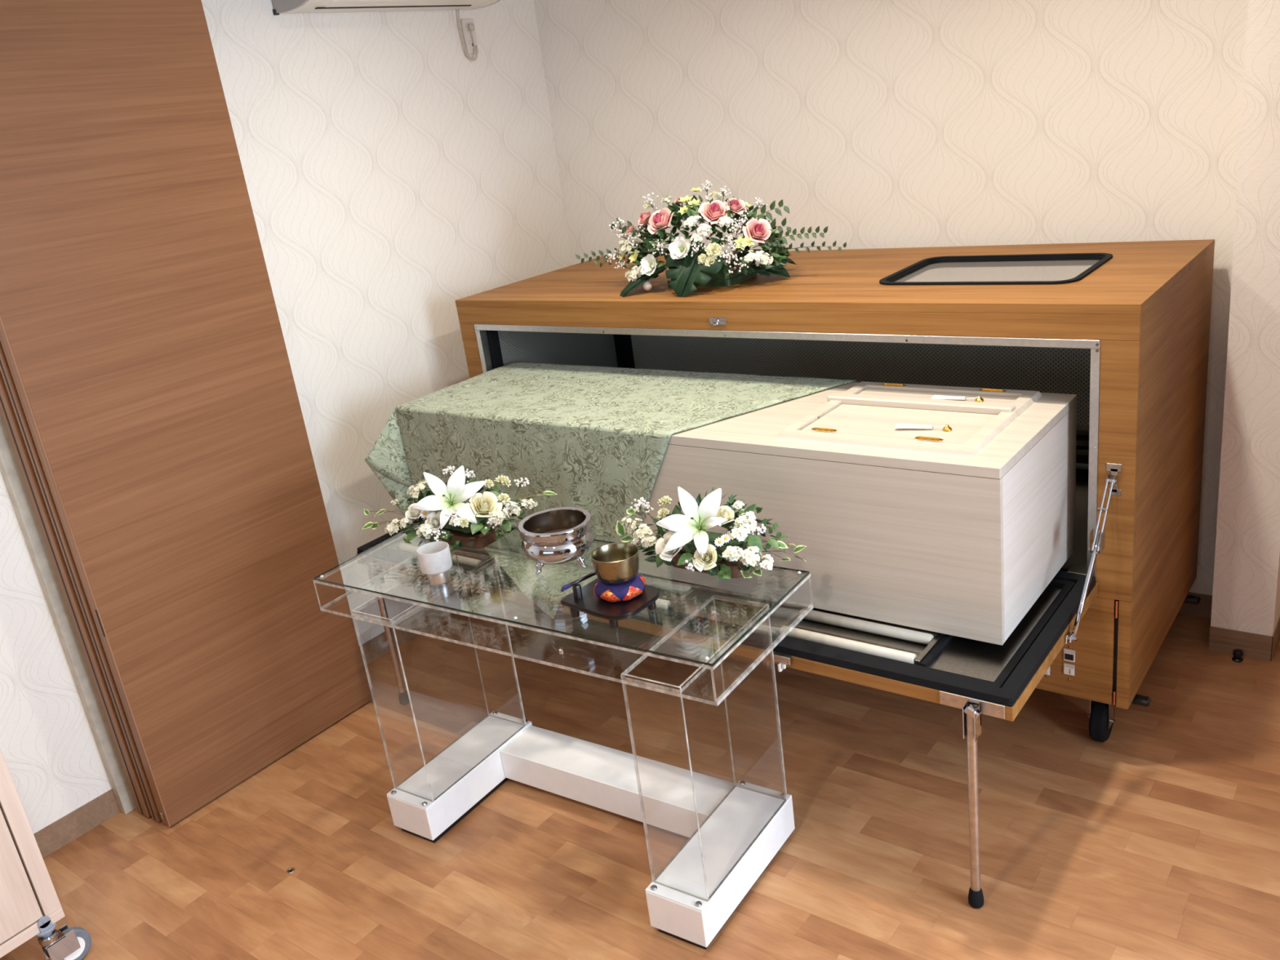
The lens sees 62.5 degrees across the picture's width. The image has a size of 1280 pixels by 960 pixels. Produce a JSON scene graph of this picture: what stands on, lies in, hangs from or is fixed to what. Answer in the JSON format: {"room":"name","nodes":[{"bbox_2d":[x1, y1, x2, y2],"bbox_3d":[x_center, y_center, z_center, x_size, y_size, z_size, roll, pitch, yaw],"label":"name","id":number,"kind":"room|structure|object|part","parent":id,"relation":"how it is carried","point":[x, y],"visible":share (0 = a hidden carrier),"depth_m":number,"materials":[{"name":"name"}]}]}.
{"room":"funeral viewing room","nodes":[
{"label":"funeral viewing room","id":0,"kind":"room"},
{"bbox_2d":[0,0,572,833],"bbox_3d":[-1.972,-0.062,2.459,0.100,2.532,5.700,8,25,37],"label":"wall","id":1,"kind":"structure","parent":0,"point":[394,176],"depth_m":3.61,"materials":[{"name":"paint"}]},
{"bbox_2d":[0,411,136,814],"bbox_3d":[-1.657,-0.210,2.736,0.037,2.520,0.102,8,25,37],"label":"trim","id":2,"kind":"structure","parent":1,"relation":"attached to","point":[10,468],"depth_m":2.91,"materials":[{"name":"white wood"}]},
{"bbox_2d":[0,370,151,817],"bbox_3d":[-1.393,-0.315,2.933,0.060,2.502,0.731,8,25,37],"label":"door","id":3,"kind":"structure","parent":1,"relation":"in","point":[6,410],"depth_m":2.84,"materials":[{"name":"brown wood"}]},
{"bbox_2d":[0,340,161,822],"bbox_3d":[-1.340,-0.311,2.900,0.035,2.502,0.737,8,25,37],"label":"door","id":4,"kind":"structure","parent":1,"relation":"in","point":[5,370],"depth_m":2.79,"materials":[{"name":"brown wood"}]},
{"bbox_2d":[33,587,484,858],"bbox_3d":[-1.776,1.077,2.832,0.006,0.080,5.500,8,25,37],"label":"baseboard","id":5,"kind":"structure","parent":1,"relation":"attached to","point":[73,825],"depth_m":3.10,"materials":[{"name":"brown wood"}]},
{"bbox_2d":[271,0,500,15],"bbox_3d":[-0.812,-1.701,3.455,0.200,0.288,0.858,8,25,37],"label":"air conditioner","id":6,"kind":"object","parent":1,"relation":"attached to","point":[280,6],"visible":1,"depth_m":3.39,"materials":[{"name":"white plastic"}]},
{"bbox_2d":[457,8,477,61],"bbox_3d":[-0.625,-1.622,3.848,0.016,0.176,0.069,8,25,37],"label":"power cord","id":7,"kind":"object","parent":6,"relation":"hanging from","point":[471,26],"visible":1,"depth_m":3.85,"materials":[{"name":"white plastic"}]},
{"bbox_2d":[461,18,479,53],"bbox_3d":[-0.623,-1.629,3.875,0.014,0.120,0.063,8,25,37],"label":"wall outlet","id":8,"kind":"object","parent":1,"relation":"attached to","point":[467,32],"visible":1,"depth_m":3.87,"materials":[{"name":"white plastic"}]},
{"bbox_2d":[469,40,475,48],"bbox_3d":[-0.615,-1.601,3.883,0.004,0.030,0.025,8,25,37],"label":"receptacle","id":9,"kind":"object","parent":8,"relation":"attached to","point":[471,45],"depth_m":3.88,"materials":[{"name":"white plastic"}]},
{"bbox_2d":[0,595,1279,959],"bbox_3d":[0.272,1.443,1.330,5.335,0.120,5.700,8,25,37],"label":"floor","id":10,"kind":"structure","parent":0,"point":[1158,838],"depth_m":2.72,"materials":[{"name":"brown wood"}]},
{"bbox_2d":[0,748,91,959],"bbox_3d":[-1.840,0.887,2.252,0.540,0.840,0.908,8,25,37],"label":"base cabinet","id":11,"kind":"object","parent":10,"relation":"on","point":[30,906],"visible":1,"depth_m":2.42,"materials":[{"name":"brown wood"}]},
{"bbox_3d":[-1.677,0.856,2.079,0.018,0.640,0.790,8,25,37],"label":"door","id":12,"kind":"part","parent":11,"relation":"part of","materials":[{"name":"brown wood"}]},
{"bbox_3d":[-1.634,1.171,2.191,0.020,0.026,0.872,8,25,37],"label":"rail","id":13,"kind":"part","parent":11,"relation":"part of","materials":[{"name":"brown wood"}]},
{"bbox_2d":[0,0,372,826],"bbox_3d":[-1.296,-0.307,2.873,0.040,2.502,0.743,8,25,37],"label":"door","id":14,"kind":"structure","parent":10,"relation":"on","point":[142,340],"depth_m":2.86,"materials":[{"name":"brown wood"}]},
{"bbox_3d":[-1.430,0.380,2.797,0.008,0.080,0.002,8,25,37],"label":"flush pull","id":15,"kind":"part","parent":14,"relation":"part of","materials":[{"name":"brown wood"}]},
{"bbox_2d":[286,867,294,873],"bbox_3d":[-0.917,1.027,2.772,0.022,0.005,0.022,8,25,37],"label":"socket","id":16,"kind":"object","parent":10,"relation":"on","point":[290,870],"visible":1,"depth_m":2.77,"materials":[{"name":"metal"}]},
{"bbox_2d":[313,506,813,949],"bbox_3d":[-0.193,0.520,2.627,1.185,0.858,0.455,6,24,34],"label":"altar table","id":17,"kind":"object","parent":10,"relation":"on","point":[735,831],"depth_m":2.63,"materials":[{"name":"clear plastic"}]},
{"bbox_3d":[-0.707,0.221,2.876,0.006,0.071,0.438,6,24,34],"label":"panel","id":18,"kind":"part","parent":17,"relation":"part of","materials":[{"name":"clear plastic"}]},
{"bbox_2d":[416,541,452,584],"bbox_3d":[-0.496,0.204,2.567,0.078,0.086,0.078,8,25,37],"label":"candle cup","id":19,"kind":"object","parent":17,"relation":"on","point":[434,558],"visible":1,"depth_m":2.54,"materials":[{"name":"white ceramic"}]},
{"bbox_3d":[-0.498,0.775,2.955,0.149,0.004,0.437,6,24,34],"label":"plate","id":20,"kind":"part","parent":17,"relation":"part of","materials":[{"name":"plastic"}]},
{"bbox_2d":[362,465,557,549],"bbox_3d":[-0.490,0.052,2.792,0.432,0.218,0.350,8,25,37],"label":"flower arrangement","id":21,"kind":"object","parent":17,"relation":"on","point":[455,522],"visible":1,"depth_m":2.69,"materials":[{"name":"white plant"}]},
{"bbox_3d":[-0.487,0.085,2.807,0.407,0.053,0.321,8,25,37],"label":"ivy stem","id":22,"kind":"part","parent":21,"relation":"part of","materials":[{"name":"white plant"}]},
{"bbox_3d":[-0.197,0.153,2.547,0.177,0.118,0.177,8,25,37],"label":"incense burner","id":23,"kind":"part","parent":17,"relation":"part of","materials":[{"name":"silver metal"}]},
{"bbox_3d":[-0.227,0.230,2.531,1.181,0.005,0.434,6,24,34],"label":"glass","id":24,"kind":"part","parent":17,"relation":"part of","materials":[{"name":"clear glass"}]},
{"bbox_2d":[560,577,658,628],"bbox_3d":[-0.060,0.255,2.279,0.184,0.074,0.152,9,25,39],"label":"stand","id":25,"kind":"object","parent":17,"relation":"on","point":[584,599],"visible":0.77,"depth_m":2.25,"materials":[{"name":"paint"}]},
{"bbox_3d":[-0.143,0.282,2.297,0.019,0.032,0.019,9,25,39],"label":"leg","id":26,"kind":"part","parent":25,"relation":"part of","materials":[{"name":"paint"}]},
{"bbox_3d":[-0.136,0.240,2.285,0.018,0.031,0.018,-1,21,18],"label":"post","id":27,"kind":"part","parent":25,"relation":"part of","materials":[{"name":"paint"}]},
{"bbox_2d":[560,570,595,591],"bbox_3d":[-0.113,0.210,2.300,0.154,0.012,0.012,-24,25,-38],"label":"bell striker","id":28,"kind":"object","parent":25,"relation":"on","point":[565,587],"visible":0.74,"depth_m":2.28,"materials":[{"name":"paint"}]},
{"bbox_3d":[-0.057,0.295,2.227,0.019,0.032,0.019,9,25,39],"label":"leg","id":29,"kind":"part","parent":25,"relation":"part of","materials":[{"name":"paint"}]},
{"bbox_2d":[593,573,644,602],"bbox_3d":[-0.044,0.229,2.275,0.113,0.036,0.114,8,25,37],"label":"cushion","id":30,"kind":"object","parent":25,"relation":"on","point":[627,591],"visible":0.71,"depth_m":2.24,"materials":[{"name":"multicoloured fabric"}]},
{"bbox_2d":[590,542,639,584],"bbox_3d":[-0.050,0.183,2.259,0.104,0.064,0.104,8,25,37],"label":"bowl","id":31,"kind":"object","parent":30,"relation":"on","point":[614,563],"visible":1,"depth_m":2.23,"materials":[{"name":"gold metal"}]},
{"bbox_3d":[0.024,0.263,2.285,0.019,0.032,0.019,9,25,39],"label":"leg","id":32,"kind":"part","parent":25,"relation":"part of","materials":[{"name":"paint"}]},
{"bbox_2d":[616,486,806,579],"bbox_3d":[0.168,0.096,2.420,0.334,0.218,0.397,-17,21,-24],"label":"flower arrangement","id":33,"kind":"object","parent":17,"relation":"on","point":[689,546],"visible":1,"depth_m":2.33,"materials":[{"name":"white plant"}]},
{"bbox_3d":[0.153,0.135,2.439,0.412,0.105,0.180,8,25,37],"label":"ivy stem","id":34,"kind":"part","parent":33,"relation":"part of","materials":[{"name":"white plant"}]},
{"bbox_3d":[0.193,0.849,2.485,0.149,0.004,0.437,6,24,34],"label":"plate","id":35,"kind":"part","parent":17,"relation":"part of","materials":[{"name":"plastic"}]},
{"bbox_3d":[0.264,0.325,2.216,0.006,0.071,0.438,6,24,34],"label":"panel","id":36,"kind":"part","parent":17,"relation":"part of","materials":[{"name":"clear plastic"}]},
{"bbox_2d":[355,239,1214,908],"bbox_3d":[0.358,0.032,3.249,2.259,1.217,1.492,8,25,37],"label":"refrigerator","id":37,"kind":"object","parent":10,"relation":"on","point":[1122,327],"visible":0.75,"depth_m":2.77,"materials":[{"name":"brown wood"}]},
{"bbox_3d":[-0.838,0.265,3.365,0.139,0.032,0.003,8,25,37],"label":"leg plate","id":38,"kind":"part","parent":37,"relation":"part of","materials":[{"name":"metal"}]},
{"bbox_3d":[-0.815,0.496,3.423,0.021,0.470,0.021,8,25,37],"label":"leg","id":39,"kind":"part","parent":37,"relation":"part of","materials":[{"name":"metal"}]},
{"bbox_3d":[-0.483,0.158,3.454,0.382,0.018,0.490,8,25,37],"label":"roller frame","id":40,"kind":"part","parent":37,"relation":"part of","materials":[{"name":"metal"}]},
{"bbox_3d":[-0.512,-0.237,3.745,0.020,0.607,0.032,8,25,37],"label":"opening trim","id":41,"kind":"part","parent":37,"relation":"part of","materials":[{"name":"metal"}]},
{"bbox_3d":[-0.480,-0.279,3.753,0.010,0.627,0.043,8,25,37],"label":"post","id":42,"kind":"part","parent":37,"relation":"part of","materials":[{"name":"black metal"}]},
{"bbox_3d":[-0.063,-0.506,4.230,0.054,0.627,0.052,8,25,37],"label":"post","id":43,"kind":"part","parent":37,"relation":"part of","materials":[{"name":"black metal"}]},
{"bbox_3d":[0.075,0.233,3.033,0.387,0.018,0.490,8,25,37],"label":"roller frame","id":44,"kind":"part","parent":37,"relation":"part of","materials":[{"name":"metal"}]},
{"bbox_2d":[575,179,846,297],"bbox_3d":[0.185,-0.767,3.308,0.969,0.314,0.467,8,25,37],"label":"flower arrangement","id":45,"kind":"object","parent":37,"relation":"on","point":[690,267],"visible":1,"depth_m":3.19,"materials":[{"name":"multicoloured plant"}]},
{"bbox_2d":[417,381,1076,645],"bbox_3d":[0.177,-0.034,3.024,1.906,0.439,0.545,8,25,37],"label":"coffin","id":46,"kind":"object","parent":37,"relation":"on","point":[950,510],"visible":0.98,"depth_m":2.47,"materials":[{"name":"white wood"}]},
{"bbox_2d":[364,361,856,618],"bbox_3d":[-0.137,0.009,3.164,1.380,0.501,0.751,8,25,37],"label":"cloth","id":47,"kind":"object","parent":46,"relation":"on","point":[596,437],"visible":0.78,"depth_m":3.05,"materials":[{"name":"green fabric"}]},
{"bbox_3d":[0.154,-0.207,2.962,1.906,0.024,0.545,8,25,37],"label":"lid","id":48,"kind":"part","parent":46,"relation":"part of","materials":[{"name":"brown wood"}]},
{"bbox_3d":[0.618,-0.133,2.538,0.412,0.004,0.240,8,25,37],"label":"hatch door","id":49,"kind":"part","parent":46,"relation":"part of","materials":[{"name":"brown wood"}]},
{"bbox_3d":[0.663,-0.162,2.592,0.493,0.011,0.472,8,25,37],"label":"hatch moulding","id":50,"kind":"part","parent":46,"relation":"part of","materials":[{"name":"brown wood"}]},
{"bbox_3d":[0.747,-0.207,2.695,0.412,0.004,0.112,8,25,37],"label":"hatch door","id":51,"kind":"part","parent":46,"relation":"part of","materials":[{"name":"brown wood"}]},
{"bbox_3d":[0.711,-0.122,2.443,0.022,0.014,0.022,8,25,37],"label":"knob","id":52,"kind":"part","parent":46,"relation":"part of","materials":[{"name":"gold metal"}]},
{"bbox_3d":[0.842,-0.202,2.619,0.022,0.014,0.022,8,25,37],"label":"knob","id":53,"kind":"part","parent":46,"relation":"part of","materials":[{"name":"gold metal"}]},
{"bbox_3d":[0.930,0.089,2.466,0.015,0.391,0.513,8,25,37],"label":"panel","id":54,"kind":"part","parent":46,"relation":"part of","materials":[{"name":"white wood"}]},
{"bbox_3d":[0.250,-0.423,3.035,2.041,0.020,0.032,8,25,37],"label":"opening trim","id":55,"kind":"part","parent":37,"relation":"part of","materials":[{"name":"metal"}]},
{"bbox_3d":[0.246,-0.459,3.016,2.200,0.060,0.020,8,25,37],"label":"rail","id":56,"kind":"part","parent":37,"relation":"part of","materials":[{"name":"brown wood"}]},
{"bbox_3d":[0.480,-0.635,3.295,2.200,0.022,0.825,8,25,37],"label":"panel","id":57,"kind":"part","parent":37,"relation":"part of","materials":[{"name":"brown wood"}]},
{"bbox_3d":[0.619,0.306,2.623,0.367,0.018,0.490,8,25,37],"label":"roller frame","id":58,"kind":"part","parent":37,"relation":"part of","materials":[{"name":"metal"}]},
{"bbox_3d":[0.694,0.470,2.209,0.139,0.032,0.003,8,25,37],"label":"leg plate","id":59,"kind":"part","parent":37,"relation":"part of","materials":[{"name":"metal"}]},
{"bbox_3d":[0.717,0.701,2.268,0.021,0.470,0.021,8,25,37],"label":"leg","id":60,"kind":"part","parent":37,"relation":"part of","materials":[{"name":"metal"}]},
{"bbox_3d":[0.983,-0.570,2.927,0.521,0.004,0.382,8,25,37],"label":"pane","id":61,"kind":"part","parent":37,"relation":"part of","materials":[{"name":"grey"}]},
{"bbox_2d":[1044,666,1049,675],"bbox_3d":[1.066,0.498,2.782,0.029,0.031,0.004,8,25,37],"label":"switch","id":62,"kind":"object","parent":37,"relation":"attached to","point":[1047,673],"depth_m":2.78,"materials":[{"name":"white plastic"}]},
{"bbox_2d":[1063,662,1075,675],"bbox_3d":[1.113,0.492,2.739,0.027,0.031,0.006,8,25,37],"label":"rocker switch","id":63,"kind":"object","parent":37,"relation":"attached to","point":[1068,668],"depth_m":2.74,"materials":[{"name":"white plastic"}]},
{"bbox_3d":[0.353,0.320,3.295,2.118,0.302,0.017,8,25,37],"label":"panel","id":64,"kind":"part","parent":37,"relation":"part of","materials":[{"name":"brown wood"}]},
{"bbox_3d":[1.341,-0.154,3.243,0.430,0.018,0.045,8,25,37],"label":"rail","id":65,"kind":"part","parent":37,"relation":"part of","materials":[{"name":"metal"}]},
{"bbox_3d":[1.345,-0.121,3.255,0.430,0.018,0.045,8,25,37],"label":"rail","id":66,"kind":"part","parent":37,"relation":"part of","materials":[{"name":"metal"}]},
{"bbox_3d":[1.349,-0.093,3.265,0.430,0.018,0.045,8,25,37],"label":"rail","id":67,"kind":"part","parent":37,"relation":"part of","materials":[{"name":"metal"}]},
{"bbox_3d":[1.057,0.139,2.474,0.002,0.045,0.032,8,25,37],"label":"lock plate","id":68,"kind":"part","parent":37,"relation":"part of","materials":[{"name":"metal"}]},
{"bbox_3d":[1.092,-0.023,2.535,0.020,0.607,0.032,8,25,37],"label":"opening trim","id":69,"kind":"part","parent":37,"relation":"part of","materials":[{"name":"metal"}]},
{"bbox_3d":[1.078,0.142,2.458,0.002,0.045,0.032,8,25,37],"label":"lock plate","id":70,"kind":"part","parent":37,"relation":"part of","materials":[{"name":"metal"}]},
{"bbox_3d":[1.214,0.437,2.645,0.029,0.304,0.019,8,25,37],"label":"corner post","id":71,"kind":"part","parent":37,"relation":"part of","materials":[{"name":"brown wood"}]},
{"bbox_3d":[1.463,0.296,2.942,0.020,0.304,0.804,8,25,37],"label":"panel","id":72,"kind":"part","parent":37,"relation":"part of","materials":[{"name":"brown wood"}]},
{"bbox_3d":[1.398,-0.179,2.773,0.020,0.712,0.804,8,25,37],"label":"panel","id":73,"kind":"part","parent":37,"relation":"part of","materials":[{"name":"brown wood"}]},
{"bbox_2d":[1231,648,1243,662],"bbox_3d":[1.769,0.518,3.124,0.030,0.034,0.030,8,25,37],"label":"door stop","id":74,"kind":"object","parent":10,"relation":"on","point":[1237,654],"visible":1,"depth_m":3.12,"materials":[{"name":"black plastic"}]},
{"bbox_3d":[1.769,0.514,3.123,0.028,0.025,0.028,8,25,37],"label":"knob","id":75,"kind":"part","parent":74,"relation":"part of","materials":[{"name":"black plastic"}]},
{"bbox_2d":[533,0,1248,595],"bbox_3d":[1.811,-0.732,2.901,5.235,2.532,0.100,8,25,37],"label":"wall","id":76,"kind":"structure","parent":0,"point":[876,123],"depth_m":3.39,"materials":[{"name":"paper"}]},
{"bbox_2d":[1177,591,1212,618],"bbox_3d":[0.851,0.275,4.084,2.497,0.080,0.006,8,25,37],"label":"baseboard","id":77,"kind":"structure","parent":76,"relation":"attached to","point":[1203,610],"depth_m":3.37,"materials":[{"name":"brown wood"}]},
{"bbox_2d":[1210,0,1279,636],"bbox_3d":[1.693,-0.684,2.810,0.162,2.532,0.205,8,25,37],"label":"wall pillar","id":78,"kind":"structure","parent":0,"point":[1246,593],"depth_m":2.87,"materials":[{"name":"paint"}]},
{"bbox_2d":[1208,617,1279,661],"bbox_3d":[1.847,0.451,3.213,0.167,0.080,0.209,8,25,37],"label":"baseboard","id":79,"kind":"structure","parent":78,"relation":"attached to","point":[1255,646],"depth_m":3.13,"materials":[{"name":"brown wood"}]}
]}

